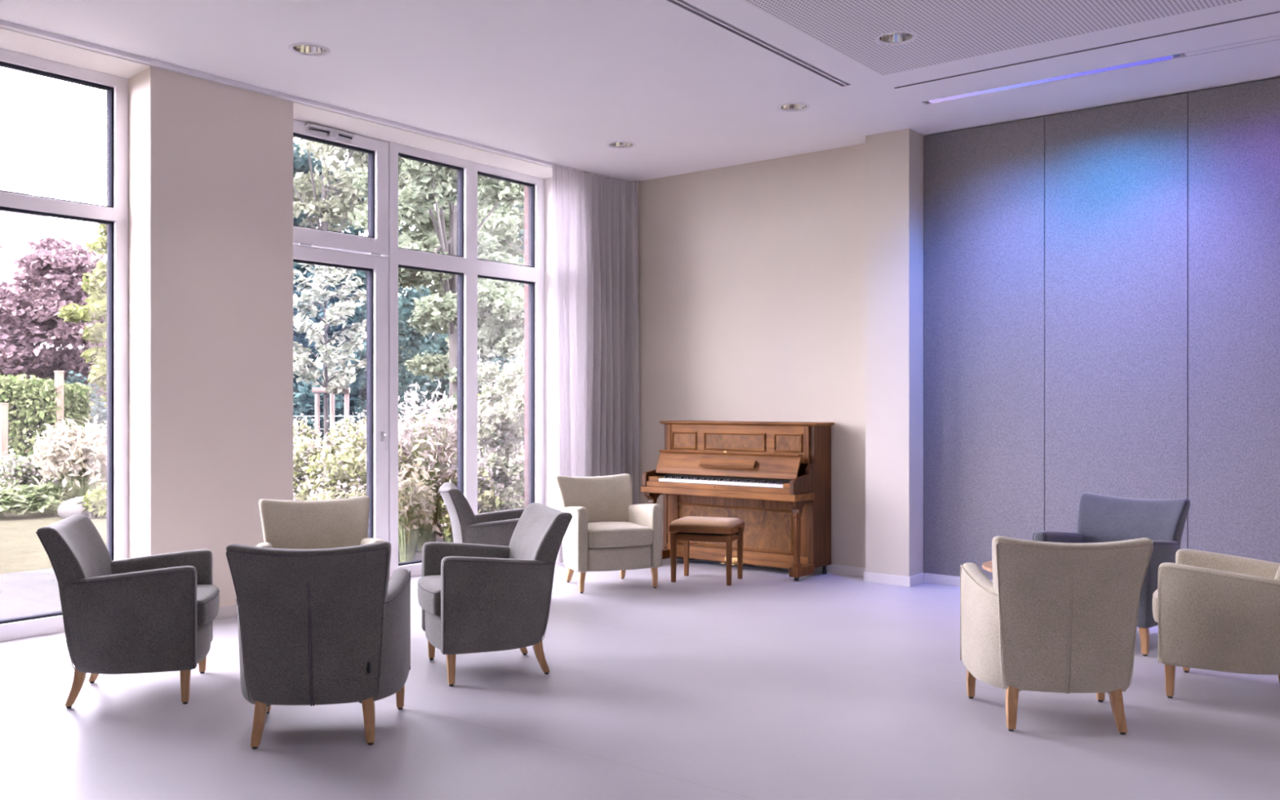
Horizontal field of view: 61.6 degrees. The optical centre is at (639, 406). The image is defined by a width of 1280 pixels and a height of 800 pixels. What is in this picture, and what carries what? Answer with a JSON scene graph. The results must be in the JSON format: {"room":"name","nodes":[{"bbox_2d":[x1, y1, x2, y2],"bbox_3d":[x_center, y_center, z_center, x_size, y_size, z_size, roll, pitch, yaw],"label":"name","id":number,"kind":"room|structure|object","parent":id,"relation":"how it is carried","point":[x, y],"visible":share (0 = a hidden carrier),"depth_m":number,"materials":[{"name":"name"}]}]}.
{"room":"care facility","nodes":[
{"label":"care facility","id":0,"kind":"room"},
{"bbox_2d":[128,66,293,606],"bbox_3d":[-2.896,-0.430,7.239,0.380,3.660,1.022,0,0,38],"label":"wall","id":1,"kind":"structure","parent":0,"point":[211,163],"depth_m":7.02,"materials":[{"name":"beige paint"}]},
{"bbox_2d":[0,48,128,641],"bbox_3d":[-3.895,-0.365,6.349,0.098,3.530,1.698,0,0,38],"label":"window","id":2,"kind":"structure","parent":1,"relation":"in","point":[114,215],"depth_m":6.94,"materials":[{"name":"white paint"}]},
{"bbox_2d":[214,604,237,619],"bbox_3d":[-2.742,1.361,7.116,0.014,0.078,1.022,0,0,38],"label":"baseboard","id":3,"kind":"structure","parent":1,"relation":"attached to","point":[225,611],"depth_m":7.11,"materials":[{"name":"paint"}]},
{"bbox_2d":[293,119,544,580],"bbox_3d":[-1.841,-0.365,8.906,0.133,3.530,2.967,0,0,38],"label":"window","id":4,"kind":"structure","parent":1,"relation":"in","point":[382,239],"depth_m":9.29,"materials":[{"name":"white paint"}]},
{"bbox_2d":[293,244,388,542],"bbox_3d":[-2.388,0.091,8.196,0.161,2.574,1.134,0,0,38],"label":"door","id":5,"kind":"structure","parent":4,"relation":"attached to","point":[376,268],"depth_m":8.55,"materials":[{"name":"white paint"}]},
{"bbox_2d":[0,26,552,178],"bbox_3d":[-4.069,-2.195,5.761,0.381,0.130,12.760,0,0,38],"label":"wall","id":6,"kind":"structure","parent":0,"point":[11,40],"depth_m":7.91,"materials":[{"name":"white paint"}]},
{"bbox_2d":[524,185,528,507],"bbox_3d":[0.457,-0.680,11.971,0.256,4.200,4.685,0,0,38],"label":"brick wall","id":7,"kind":"structure","parent":0,"point":[526,188],"depth_m":10.20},
{"bbox_2d":[544,177,553,507],"bbox_3d":[-0.427,-0.430,10.347,0.380,3.660,1.048,0,0,38],"label":"wall","id":8,"kind":"structure","parent":0,"point":[548,353],"depth_m":10.02,"materials":[{"name":"white paint"}]},
{"bbox_2d":[0,557,1279,799],"bbox_3d":[-0.745,1.460,3.146,8.880,0.120,12.800,0,0,38],"label":"floor","id":9,"kind":"structure","parent":0,"point":[767,684],"depth_m":4.80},
{"bbox_2d":[35,514,219,708],"bbox_3d":[-2.492,0.976,5.273,0.786,0.849,0.704,0,0,-15],"label":"armchair","id":10,"kind":"object","parent":9,"relation":"on","point":[156,613],"visible":1,"depth_m":4.98,"materials":[{"name":"grey fabric"}]},
{"bbox_2d":[196,584,219,627],"bbox_3d":[-2.377,0.986,5.304,0.548,0.148,0.520,0,0,-15],"label":"seat cushion","id":11,"kind":"object","parent":10,"relation":"on","point":[207,595],"depth_m":5.23,"materials":[{"name":"grey fabric"}]},
{"bbox_2d":[225,541,410,749],"bbox_3d":[-1.373,0.976,4.650,0.704,0.849,0.786,0,0,-7],"label":"armchair","id":12,"kind":"object","parent":9,"relation":"on","point":[316,626],"visible":1,"depth_m":4.37,"materials":[{"name":"grey fabric"}]},
{"bbox_2d":[255,495,385,549],"bbox_3d":[-1.860,0.976,6.220,0.704,0.849,0.786,0,0,-21],"label":"armchair","id":13,"kind":"object","parent":9,"relation":"on","point":[337,522],"visible":0.27,"depth_m":6.42,"materials":[{"name":"beige fabric"}]},
{"bbox_2d":[438,482,525,546],"bbox_3d":[-1.023,0.976,7.587,0.786,0.849,0.704,0,0,-14],"label":"armchair","id":14,"kind":"object","parent":9,"relation":"on","point":[497,527],"visible":0.29,"depth_m":7.25,"materials":[{"name":"grey fabric"}]},
{"bbox_2d":[417,502,572,686],"bbox_3d":[-0.785,0.976,5.757,0.786,0.849,0.704,0,0,-20],"label":"armchair","id":15,"kind":"object","parent":9,"relation":"on","point":[473,597],"visible":1,"depth_m":5.46,"materials":[{"name":"grey fabric"}]},
{"bbox_2d":[417,574,440,616],"bbox_3d":[-0.897,0.986,5.715,0.548,0.148,0.520,0,0,-20],"label":"seat cushion","id":16,"kind":"object","parent":15,"relation":"on","point":[428,588],"depth_m":5.51,"materials":[{"name":"grey fabric"}]},
{"bbox_2d":[553,473,662,593],"bbox_3d":[-0.269,0.976,8.420,0.704,0.849,0.786,0,0,-22],"label":"armchair","id":17,"kind":"object","parent":9,"relation":"on","point":[606,531],"visible":0.96,"depth_m":8.22,"materials":[{"name":"beige fabric"}]},
{"bbox_2d":[587,521,653,547],"bbox_3d":[-0.224,0.986,8.310,0.520,0.148,0.548,0,0,-22],"label":"seat cushion","id":18,"kind":"object","parent":17,"relation":"on","point":[600,534],"depth_m":8.09,"materials":[{"name":"beige fabric"}]},
{"bbox_2d":[668,515,744,585],"bbox_3d":[0.560,1.149,8.631,0.562,0.503,0.400,0,0,20],"label":"piano bench","id":19,"kind":"object","parent":9,"relation":"on","point":[689,528],"visible":1,"depth_m":8.51,"materials":[{"name":"brown wood"}]},
{"bbox_2d":[671,515,742,527],"bbox_3d":[0.540,0.921,8.638,0.508,0.048,0.388,0,0,20],"label":"cushion","id":20,"kind":"object","parent":19,"relation":"on","point":[689,521],"depth_m":8.50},
{"bbox_2d":[640,420,835,581],"bbox_3d":[0.808,0.766,9.225,1.600,1.268,0.618,0,0,38],"label":"upright piano","id":21,"kind":"object","parent":9,"relation":"on","point":[774,477],"visible":0.97,"depth_m":9.03,"materials":[{"name":"brown wood"}]},
{"bbox_2d":[982,560,992,573],"bbox_3d":[2.151,1.130,5.763,0.600,0.540,0.600,0,0,38],"label":"coffee table","id":22,"kind":"object","parent":9,"relation":"on","point":[987,566],"visible":0.12,"depth_m":5.78,"materials":[{"name":"brown wood"}]},
{"bbox_2d":[960,536,1153,734],"bbox_3d":[1.856,0.976,4.839,0.704,0.849,0.786,0,0,6],"label":"armchair","id":23,"kind":"object","parent":9,"relation":"on","point":[1052,616],"visible":1,"depth_m":4.57,"materials":[{"name":"beige fabric"}]},
{"bbox_2d":[1032,492,1190,656],"bbox_3d":[2.836,0.976,6.437,0.786,0.849,0.704,0,0,-43],"label":"armchair","id":24,"kind":"object","parent":9,"relation":"on","point":[1100,517],"visible":0.34,"depth_m":6.50,"materials":[{"name":"fabric"}]},
{"bbox_2d":[1151,548,1279,698],"bbox_3d":[2.947,0.976,5.250,0.786,0.849,0.704,0,0,34],"label":"armchair","id":25,"kind":"object","parent":9,"relation":"on","point":[1215,611],"visible":1,"depth_m":5.02,"materials":[{"name":"beige fabric"}]},
{"bbox_2d":[1151,589,1157,622],"bbox_3d":[2.848,0.986,5.316,0.548,0.148,0.520,0,0,34],"label":"seat cushion","id":26,"kind":"object","parent":25,"relation":"on","point":[1154,602],"depth_m":5.25,"materials":[{"name":"beige fabric"}]},
{"bbox_2d":[0,0,1279,182],"bbox_3d":[-0.643,-2.470,3.065,9.620,0.620,13.800,0,0,38],"label":"ceiling","id":27,"kind":"structure","parent":0,"point":[557,82],"depth_m":6.87,"materials":[{"name":"paint"}]},
{"bbox_2d":[288,43,330,57],"bbox_3d":[-2.001,-2.212,6.500,0.248,0.115,0.248,0,0,38],"label":"recessed light","id":28,"kind":"object","parent":27,"relation":"in","point":[302,49],"visible":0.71,"depth_m":6.57,"materials":[{"name":"metal"}]},
{"bbox_2d":[0,19,625,182],"bbox_3d":[-3.974,-2.146,5.519,0.046,0.028,12.300,0,0,38],"label":"rail","id":29,"kind":"object","parent":27,"relation":"attached to","point":[3,24],"visible":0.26,"depth_m":7.21,"materials":[{"name":"white metal"}]},
{"bbox_2d":[551,164,639,564],"bbox_3d":[-0.415,-0.373,9.877,0.168,3.517,1.092,0,0,41],"label":"curtain","id":30,"kind":"object","parent":29,"relation":"hanging from","point":[596,338],"visible":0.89,"depth_m":9.85,"materials":[{"name":"white fabric"}]},
{"bbox_2d":[606,141,636,148],"bbox_3d":[-0.152,-2.212,8.865,0.248,0.115,0.248,0,0,38],"label":"recessed light","id":31,"kind":"object","parent":27,"relation":"in","point":[616,144],"visible":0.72,"depth_m":8.94,"materials":[{"name":"metal"}]},
{"bbox_2d":[666,0,850,86],"bbox_3d":[-1.822,-2.183,3.184,0.013,0.045,10.320,0,0,38],"label":"ceiling slot","id":32,"kind":"structure","parent":27,"relation":"attached to","point":[681,2],"depth_m":6.35,"materials":[{"name":"metal"}]},
{"bbox_2d":[776,102,811,112],"bbox_3d":[1.109,-2.212,7.751,0.248,0.115,0.248,0,0,38],"label":"recessed light","id":33,"kind":"object","parent":27,"relation":"in","point":[788,107],"visible":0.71,"depth_m":7.83,"materials":[{"name":"metal"}]},
{"bbox_2d":[742,0,1246,75],"bbox_3d":[0.125,-2.157,1.861,4.120,0.001,9.870,0,0,38],"label":"ceiling panel","id":34,"kind":"object","parent":27,"relation":"attached to","point":[946,31],"visible":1,"depth_m":5.99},
{"bbox_2d":[875,31,917,44],"bbox_3d":[1.499,-2.212,6.288,0.248,0.115,0.248,0,0,38],"label":"recessed light","id":35,"kind":"object","parent":34,"relation":"attached to","point":[894,37],"visible":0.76,"depth_m":6.36,"materials":[{"name":"metal"}]},
{"bbox_2d":[893,10,1279,88],"bbox_3d":[3.638,-2.180,5.769,4.880,0.040,0.030,0,0,38],"label":"ceiling slot","id":36,"kind":"structure","parent":27,"relation":"attached to","point":[1275,12],"depth_m":6.49,"materials":[{"name":"metal"}]},
{"bbox_2d":[921,35,1279,104],"bbox_3d":[3.930,-2.189,6.137,4.880,0.062,0.090,0,0,38],"label":"linear light","id":37,"kind":"object","parent":27,"relation":"attached to","point":[1274,37],"visible":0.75,"depth_m":6.87,"materials":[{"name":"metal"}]},
{"bbox_2d":[928,55,1172,102],"bbox_3d":[2.673,-2.165,7.136,1.570,0.014,0.068,0,0,38],"label":"diffuser","id":38,"kind":"object","parent":37,"relation":"attached to","point":[1170,57],"depth_m":7.08,"materials":[{"name":"plastic"}]},
{"bbox_2d":[635,143,865,567],"bbox_3d":[0.847,-0.430,9.812,3.080,3.660,0.300,0,0,38],"label":"wall","id":39,"kind":"structure","parent":0,"point":[752,275],"depth_m":9.44,"materials":[{"name":"beige paint"}]},
{"bbox_2d":[662,546,865,577],"bbox_3d":[0.898,1.363,9.571,2.660,0.075,0.014,0,0,38],"label":"baseboard","id":40,"kind":"structure","parent":39,"relation":"attached to","point":[834,569],"depth_m":8.93,"materials":[{"name":"paint"}]},
{"bbox_2d":[865,128,924,576],"bbox_3d":[2.110,-0.430,8.662,0.370,3.660,0.530,0,0,38],"label":"wall pillar","id":41,"kind":"structure","parent":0,"point":[895,159],"depth_m":8.45,"materials":[{"name":"beige paint"}]},
{"bbox_2d":[863,572,911,586],"bbox_3d":[1.941,1.361,8.449,0.398,0.078,0.014,0,0,38],"label":"baseboard","id":42,"kind":"structure","parent":41,"relation":"attached to","point":[885,579],"depth_m":8.44,"materials":[{"name":"paint"}]},
{"bbox_2d":[910,573,924,586],"bbox_3d":[2.174,1.361,8.433,0.014,0.078,0.250,0,0,38],"label":"baseboard","id":43,"kind":"structure","parent":41,"relation":"attached to","point":[917,579],"depth_m":8.42,"materials":[{"name":"paint"}]},
{"bbox_2d":[924,77,1279,136],"bbox_3d":[4.528,-0.430,6.955,5.560,3.660,0.275,0,0,38],"label":"wall","id":44,"kind":"structure","parent":0,"point":[1275,77],"depth_m":7.69,"materials":[{"name":"white paint"}]},
{"bbox_2d":[924,573,992,586],"bbox_3d":[4.399,1.363,6.852,5.436,0.074,0.047,0,0,38],"label":"baseboard","id":45,"kind":"structure","parent":44,"relation":"attached to","point":[937,579],"depth_m":8.43,"materials":[{"name":"paint"}]},
{"bbox_2d":[924,116,1044,579],"bbox_3d":[2.637,-0.411,8.263,0.942,3.473,0.031,0,0,38],"label":"acoustic panel","id":46,"kind":"object","parent":44,"relation":"attached to","point":[984,186],"visible":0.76,"depth_m":8.25,"materials":[{"name":"fabric"}]},
{"bbox_2d":[1044,93,1188,549],"bbox_3d":[3.386,-0.411,7.668,0.960,3.473,0.031,0,0,38],"label":"acoustic panel","id":47,"kind":"object","parent":44,"relation":"attached to","point":[1117,176],"visible":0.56,"depth_m":7.63,"materials":[{"name":"fabric"}]},
{"bbox_2d":[1188,77,1279,563],"bbox_3d":[4.142,-0.411,7.068,0.961,3.473,0.031,0,0,38],"label":"acoustic panel","id":48,"kind":"object","parent":44,"relation":"attached to","point":[1234,131],"visible":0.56,"depth_m":7.18,"materials":[{"name":"fabric"}]},
{"label":"outside","id":49,"kind":"structure","parent":0,"visible":0},
{"bbox_3d":[-6.831,1.460,24.199,9.200,0.050,8.600,0,0,38],"label":"garden path","id":50,"kind":"object","parent":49,"visible":0},
{"bbox_2d":[293,266,434,446],"bbox_3d":[-5.827,-0.855,20.934,3.797,4.621,4.492,0,0,-32],"label":"tree","id":51,"kind":"object","parent":50,"relation":"on","point":[304,400],"visible":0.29,"depth_m":20.22,"materials":[{"name":"green plant"}]},
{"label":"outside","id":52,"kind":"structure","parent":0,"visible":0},
{"bbox_3d":[-34.867,1.495,34.082,83.000,0.050,130.000,0,0,38],"label":"ground","id":53,"kind":"structure","parent":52,"visible":0},
{"bbox_2d":[0,403,8,475],"bbox_3d":[-9.431,0.710,15.900,0.115,1.520,0.115,0,0,38],"label":"fence post","id":54,"kind":"object","parent":53,"relation":"on","point":[3,406],"visible":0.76,"depth_m":15.86,"materials":[{"name":"brown wood"}]},
{"bbox_2d":[0,373,95,459],"bbox_3d":[-9.906,0.478,17.007,2.215,2.124,1.175,0,0,1],"label":"clipped hedge","id":55,"kind":"object","parent":53,"relation":"on","point":[75,395],"visible":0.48,"depth_m":16.60,"materials":[{"name":"green plant"}]},
{"bbox_2d":[0,160,100,447],"bbox_3d":[-26.316,-4.330,40.000,10.000,11.560,9.000,0,0,0],"label":"house","id":56,"kind":"structure","parent":53,"relation":"on","point":[16,229],"depth_m":41.04,"materials":[{"name":"ceramic"}]},
{"bbox_2d":[0,234,106,462],"bbox_3d":[-12.210,-0.975,20.953,5.169,4.858,4.508,0,0,-30],"label":"tree","id":57,"kind":"object","parent":53,"relation":"on","point":[65,268],"visible":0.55,"depth_m":20.03,"materials":[{"name":"purple plant"}]},
{"bbox_2d":[53,370,64,435],"bbox_3d":[-8.980,0.460,16.600,0.115,2.020,0.115,0,0,38],"label":"fence post","id":58,"kind":"object","parent":53,"relation":"on","point":[59,375],"visible":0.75,"depth_m":16.56,"materials":[{"name":"brown wood"}]},
{"bbox_2d":[57,496,97,519],"bbox_3d":[-7.246,1.338,13.905,0.576,0.361,0.495,0,0,38],"label":"boulder","id":59,"kind":"object","parent":53,"relation":"on","point":[68,508],"visible":0.59,"depth_m":13.71,"materials":[{"name":"stone"}]},
{"bbox_2d":[57,222,106,408],"bbox_3d":[-9.159,-0.960,19.042,1.928,4.829,1.820,0,0,32],"label":"tree","id":60,"kind":"object","parent":53,"relation":"on","point":[96,285],"visible":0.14,"depth_m":18.65,"materials":[{"name":"green plant"}]},
{"bbox_2d":[64,370,106,485],"bbox_3d":[-9.409,0.432,18.197,1.206,2.059,1.458,0,0,-8],"label":"conifer","id":61,"kind":"object","parent":53,"relation":"on","point":[101,411],"visible":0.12,"depth_m":18.00,"materials":[{"name":"green plant"}]},
{"bbox_2d":[293,432,313,492],"bbox_3d":[-3.796,0.845,11.163,1.087,1.203,0.993,0,0,22],"label":"shrub","id":62,"kind":"object","parent":53,"relation":"on","point":[295,445],"visible":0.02,"depth_m":11.30,"materials":[{"name":"green plant"}]},
{"bbox_2d":[293,413,320,453],"bbox_3d":[-4.011,0.762,12.564,0.966,1.369,0.748,0,0,38],"label":"shrub","id":63,"kind":"object","parent":53,"relation":"on","point":[308,433],"visible":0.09,"depth_m":12.62,"materials":[{"name":"green plant"}]},
{"bbox_2d":[293,138,364,346],"bbox_3d":[-10.349,-4.666,28.998,6.240,12.238,6.867,0,0,0],"label":"tree","id":64,"kind":"object","parent":53,"relation":"on","point":[299,166],"visible":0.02,"depth_m":30.30,"materials":[{"name":"green plant"}]},
{"bbox_2d":[293,262,366,439],"bbox_3d":[-4.080,-0.347,14.032,1.387,3.595,1.357,0,0,38],"label":"young tree","id":65,"kind":"object","parent":53,"relation":"on","point":[334,313],"visible":0.85,"depth_m":13.88,"materials":[{"name":"green plant"}]},
{"bbox_2d":[311,386,350,449],"bbox_3d":[-4.010,0.601,14.117,0.480,1.698,0.429,0,0,0],"label":"stake","id":66,"kind":"object","parent":53,"relation":"on","point":[317,390],"visible":0.41,"depth_m":13.95,"materials":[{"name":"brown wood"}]},
{"bbox_2d":[316,409,366,448],"bbox_3d":[-3.539,0.726,12.774,0.862,1.442,0.884,0,0,-13],"label":"shrub","id":67,"kind":"object","parent":53,"relation":"on","point":[346,422],"visible":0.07,"depth_m":12.64,"materials":[{"name":"green plant"}]},
{"bbox_2d":[293,137,414,345],"bbox_3d":[-7.759,-3.584,26.080,5.664,10.072,5.344,0,0,0],"label":"tree","id":68,"kind":"object","parent":53,"relation":"on","point":[342,200],"visible":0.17,"depth_m":25.92,"materials":[{"name":"green plant"}]},
{"bbox_2d":[293,139,417,441],"bbox_3d":[-9.488,-6.064,36.025,6.263,15.034,6.291,0,0,10],"label":"tree","id":69,"kind":"object","parent":53,"relation":"on","point":[295,144],"visible":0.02,"depth_m":34.71,"materials":[{"name":"green plant"}]},
{"bbox_2d":[293,403,437,431],"bbox_3d":[-4.084,0.700,16.689,5.800,1.500,0.050,0,0,-8],"label":"wire fence","id":70,"kind":"object","parent":53,"relation":"on","point":[437,403],"visible":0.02,"depth_m":16.58,"materials":[{"name":"grey metal"}]},
{"bbox_2d":[331,417,406,487],"bbox_3d":[-2.843,0.724,11.638,1.026,1.462,0.997,0,0,38],"label":"shrub","id":71,"kind":"object","parent":53,"relation":"on","point":[402,418],"visible":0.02,"depth_m":11.58,"materials":[{"name":"green plant"}]},
{"bbox_2d":[400,413,455,478],"bbox_3d":[-2.684,0.756,12.582,1.216,1.387,1.185,0,0,-11],"label":"shrub","id":72,"kind":"object","parent":53,"relation":"on","point":[424,417],"visible":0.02,"depth_m":12.40,"materials":[{"name":"green plant"}]},
{"bbox_2d":[347,149,524,401],"bbox_3d":[-5.062,-4.385,29.400,6.201,11.676,6.823,0,0,-11],"label":"tree","id":73,"kind":"object","parent":53,"relation":"on","point":[430,241],"visible":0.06,"depth_m":27.92,"materials":[{"name":"green plant"}]},
{"bbox_2d":[349,153,524,408],"bbox_3d":[-3.281,-2.588,19.023,3.841,8.082,3.525,0,0,-32],"label":"forked tree","id":74,"kind":"object","parent":53,"relation":"on","point":[432,184],"visible":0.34,"depth_m":18.47,"materials":[{"name":"green plant"}]},
{"bbox_2d":[435,522,443,539],"bbox_3d":[-2.236,1.448,13.398,2.663,0.110,3.500,0,0,38],"label":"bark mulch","id":75,"kind":"object","parent":53,"relation":"on","point":[438,534],"visible":0.02,"depth_m":12.09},
{"bbox_2d":[399,392,485,522],"bbox_3d":[-2.292,0.648,12.938,1.373,1.644,1.224,0,0,38],"label":"shrub","id":76,"kind":"object","parent":75,"relation":"on","point":[455,405],"visible":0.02,"depth_m":12.97,"materials":[{"name":"green plant"}]},
{"bbox_2d":[398,329,524,421],"bbox_3d":[-4.668,-0.277,25.263,4.042,3.467,4.057,0,0,-3],"label":"conifer","id":77,"kind":"object","parent":53,"relation":"on","point":[436,344],"visible":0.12,"depth_m":24.33,"materials":[{"name":"green plant"}]},
{"bbox_2d":[438,462,506,542],"bbox_3d":[-1.652,0.999,10.600,0.671,0.903,0.696,0,0,-3],"label":"shrub","id":78,"kind":"object","parent":53,"relation":"on","point":[489,502],"visible":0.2,"depth_m":10.49,"materials":[{"name":"green plant"}]},
{"bbox_2d":[444,178,524,390],"bbox_3d":[-2.296,-2.901,23.913,5.357,8.707,4.860,0,0,38],"label":"broad tree","id":79,"kind":"object","parent":53,"relation":"on","point":[500,223],"visible":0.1,"depth_m":23.17,"materials":[{"name":"green plant"}]},
{"bbox_2d":[477,383,521,450],"bbox_3d":[-2.121,0.580,14.423,1.116,1.762,1.172,0,0,38],"label":"shrub","id":80,"kind":"object","parent":53,"relation":"on","point":[491,384],"visible":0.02,"depth_m":14.23,"materials":[{"name":"green plant"}]},
{"bbox_2d":[477,344,524,451],"bbox_3d":[-1.625,0.351,12.966,1.037,2.189,0.948,0,0,38],"label":"shrub","id":81,"kind":"object","parent":53,"relation":"on","point":[491,397],"visible":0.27,"depth_m":12.83,"materials":[{"name":"green plant"}]},
{"bbox_2d":[496,341,524,451],"bbox_3d":[-1.353,0.263,13.600,1.267,2.371,1.185,0,0,6],"label":"shrub","id":82,"kind":"object","parent":53,"relation":"on","point":[521,353],"visible":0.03,"depth_m":13.55,"materials":[{"name":"green plant"}]},
{"bbox_2d":[512,204,524,287],"bbox_3d":[-0.907,-4.745,29.118,6.291,12.396,6.930,0,0,38],"label":"tree","id":83,"kind":"object","parent":53,"relation":"on","point":[520,236],"visible":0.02,"depth_m":26.97,"materials":[{"name":"green plant"}]},
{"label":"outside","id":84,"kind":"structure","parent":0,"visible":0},
{"bbox_2d":[0,500,106,573],"bbox_3d":[-15.828,1.465,2.100,7.600,0.050,33.600,0,0,38],"label":"lawn","id":85,"kind":"structure","parent":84,"point":[21,549],"depth_m":11.57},
{"bbox_2d":[0,455,13,487],"bbox_3d":[-9.055,1.051,14.845,0.842,0.798,1.035,0,0,-6],"label":"perennials","id":86,"kind":"object","parent":85,"relation":"on","point":[3,467],"visible":0.17,"depth_m":14.87,"materials":[{"name":"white plant"}]},
{"bbox_2d":[0,484,38,515],"bbox_3d":[-8.147,1.207,13.810,0.911,0.408,0.876,0,0,38],"label":"hosta","id":87,"kind":"object","parent":85,"relation":"on","point":[5,493],"visible":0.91,"depth_m":13.64,"materials":[{"name":"green plant"}]},
{"bbox_2d":[0,448,44,488],"bbox_3d":[-8.568,1.015,14.808,0.690,0.874,0.977,0,0,14],"label":"perennials","id":88,"kind":"object","parent":85,"relation":"on","point":[11,464],"visible":0.55,"depth_m":14.70,"materials":[{"name":"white plant"}]},
{"bbox_2d":[0,482,65,515],"bbox_3d":[-7.927,1.209,13.995,0.838,0.418,0.946,0,0,38],"label":"hosta","id":89,"kind":"object","parent":85,"relation":"on","point":[42,500],"visible":0.71,"depth_m":13.87,"materials":[{"name":"green plant"}]},
{"bbox_2d":[10,453,68,499],"bbox_3d":[-8.402,1.039,15.139,0.844,0.826,0.851,0,0,-13],"label":"perennials","id":90,"kind":"object","parent":85,"relation":"on","point":[54,478],"visible":0.16,"depth_m":14.86,"materials":[{"name":"green plant"}]},
{"bbox_2d":[44,481,79,502],"bbox_3d":[-7.864,1.221,14.405,0.844,0.419,0.868,0,0,38],"label":"hosta","id":91,"kind":"object","parent":85,"relation":"on","point":[59,487],"visible":0.37,"depth_m":14.32,"materials":[{"name":"green plant"}]},
{"bbox_2d":[31,413,106,498],"bbox_3d":[-7.575,0.772,14.600,1.284,1.356,1.277,0,0,45],"label":"bush","id":92,"kind":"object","parent":85,"relation":"on","point":[82,461],"depth_m":14.29,"materials":[{"name":"plant"}]},
{"bbox_2d":[75,482,106,517],"bbox_3d":[-6.984,1.230,13.897,0.577,0.478,0.520,0,0,0],"label":"fern","id":93,"kind":"object","parent":85,"relation":"on","point":[96,500],"visible":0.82,"depth_m":13.74,"materials":[{"name":"green plant"}]},
{"bbox_2d":[102,427,106,489],"bbox_3d":[-7.734,0.874,15.901,1.072,1.152,1.030,0,0,-9],"label":"ornamental grass","id":94,"kind":"object","parent":85,"relation":"on","point":[104,428],"depth_m":15.77,"materials":[{"name":"plant"}]},
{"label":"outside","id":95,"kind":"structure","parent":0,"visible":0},
{"bbox_2d":[0,537,443,619],"bbox_3d":[-10.744,1.445,0.233,2.684,0.050,37.000,0,0,38],"label":"patio","id":96,"kind":"structure","parent":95,"point":[36,592],"depth_m":8.20,"materials":[{"name":"grey concrete"}]},
{"bbox_2d":[293,448,363,500],"bbox_3d":[-3.298,0.933,10.633,1.024,1.034,0.938,0,0,0],"label":"shrub","id":97,"kind":"object","parent":96,"relation":"on","point":[298,469],"visible":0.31,"depth_m":10.43,"materials":[{"name":"green plant"}]},
{"bbox_2d":[293,426,365,498],"bbox_3d":[-3.091,0.826,10.889,1.033,1.246,1.019,0,0,38],"label":"shrub","id":98,"kind":"object","parent":96,"relation":"on","point":[315,452],"visible":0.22,"depth_m":10.86,"materials":[{"name":"green plant"}]},
{"bbox_2d":[306,419,413,500],"bbox_3d":[-2.655,0.786,10.180,1.015,1.325,0.978,0,0,-9],"label":"shrub","id":99,"kind":"object","parent":96,"relation":"on","point":[359,439],"visible":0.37,"depth_m":10.12,"materials":[{"name":"green plant"}]},
{"bbox_2d":[398,442,440,562],"bbox_3d":[-2.086,0.886,9.611,0.595,1.128,0.610,0,0,38],"label":"grass","id":100,"kind":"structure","parent":96,"relation":"on","point":[410,510],"depth_m":9.52,"materials":[{"name":"plant"}]},
{"bbox_2d":[398,379,457,551],"bbox_3d":[-2.124,0.586,10.602,0.880,1.728,0.918,0,0,38],"label":"bush","id":101,"kind":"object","parent":96,"relation":"on","point":[426,535],"depth_m":10.49,"materials":[{"name":"white plant"}]},
{"bbox_2d":[411,435,497,542],"bbox_3d":[-1.879,0.847,10.677,0.890,1.205,0.824,0,0,38],"label":"grass","id":102,"kind":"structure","parent":96,"relation":"on","point":[440,479],"depth_m":10.57,"materials":[{"name":"green plant"}]},
{"bbox_2d":[477,401,516,513],"bbox_3d":[-1.628,0.706,11.578,0.777,1.482,0.931,0,0,38],"label":"shrub","id":103,"kind":"object","parent":96,"relation":"on","point":[488,428],"visible":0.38,"depth_m":11.46,"materials":[{"name":"green plant"}]},
{"bbox_2d":[481,374,524,460],"bbox_3d":[-1.303,0.515,11.984,0.887,1.857,0.673,0,0,-24],"label":"shrub","id":104,"kind":"object","parent":96,"relation":"on","point":[518,403],"visible":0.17,"depth_m":11.89,"materials":[{"name":"green plant"}]},
{"bbox_2d":[483,441,524,511],"bbox_3d":[-1.392,0.910,11.307,0.732,1.076,0.820,0,0,-6],"label":"shrub","id":105,"kind":"object","parent":96,"relation":"on","point":[513,495],"visible":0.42,"depth_m":11.07,"materials":[{"name":"green plant"}]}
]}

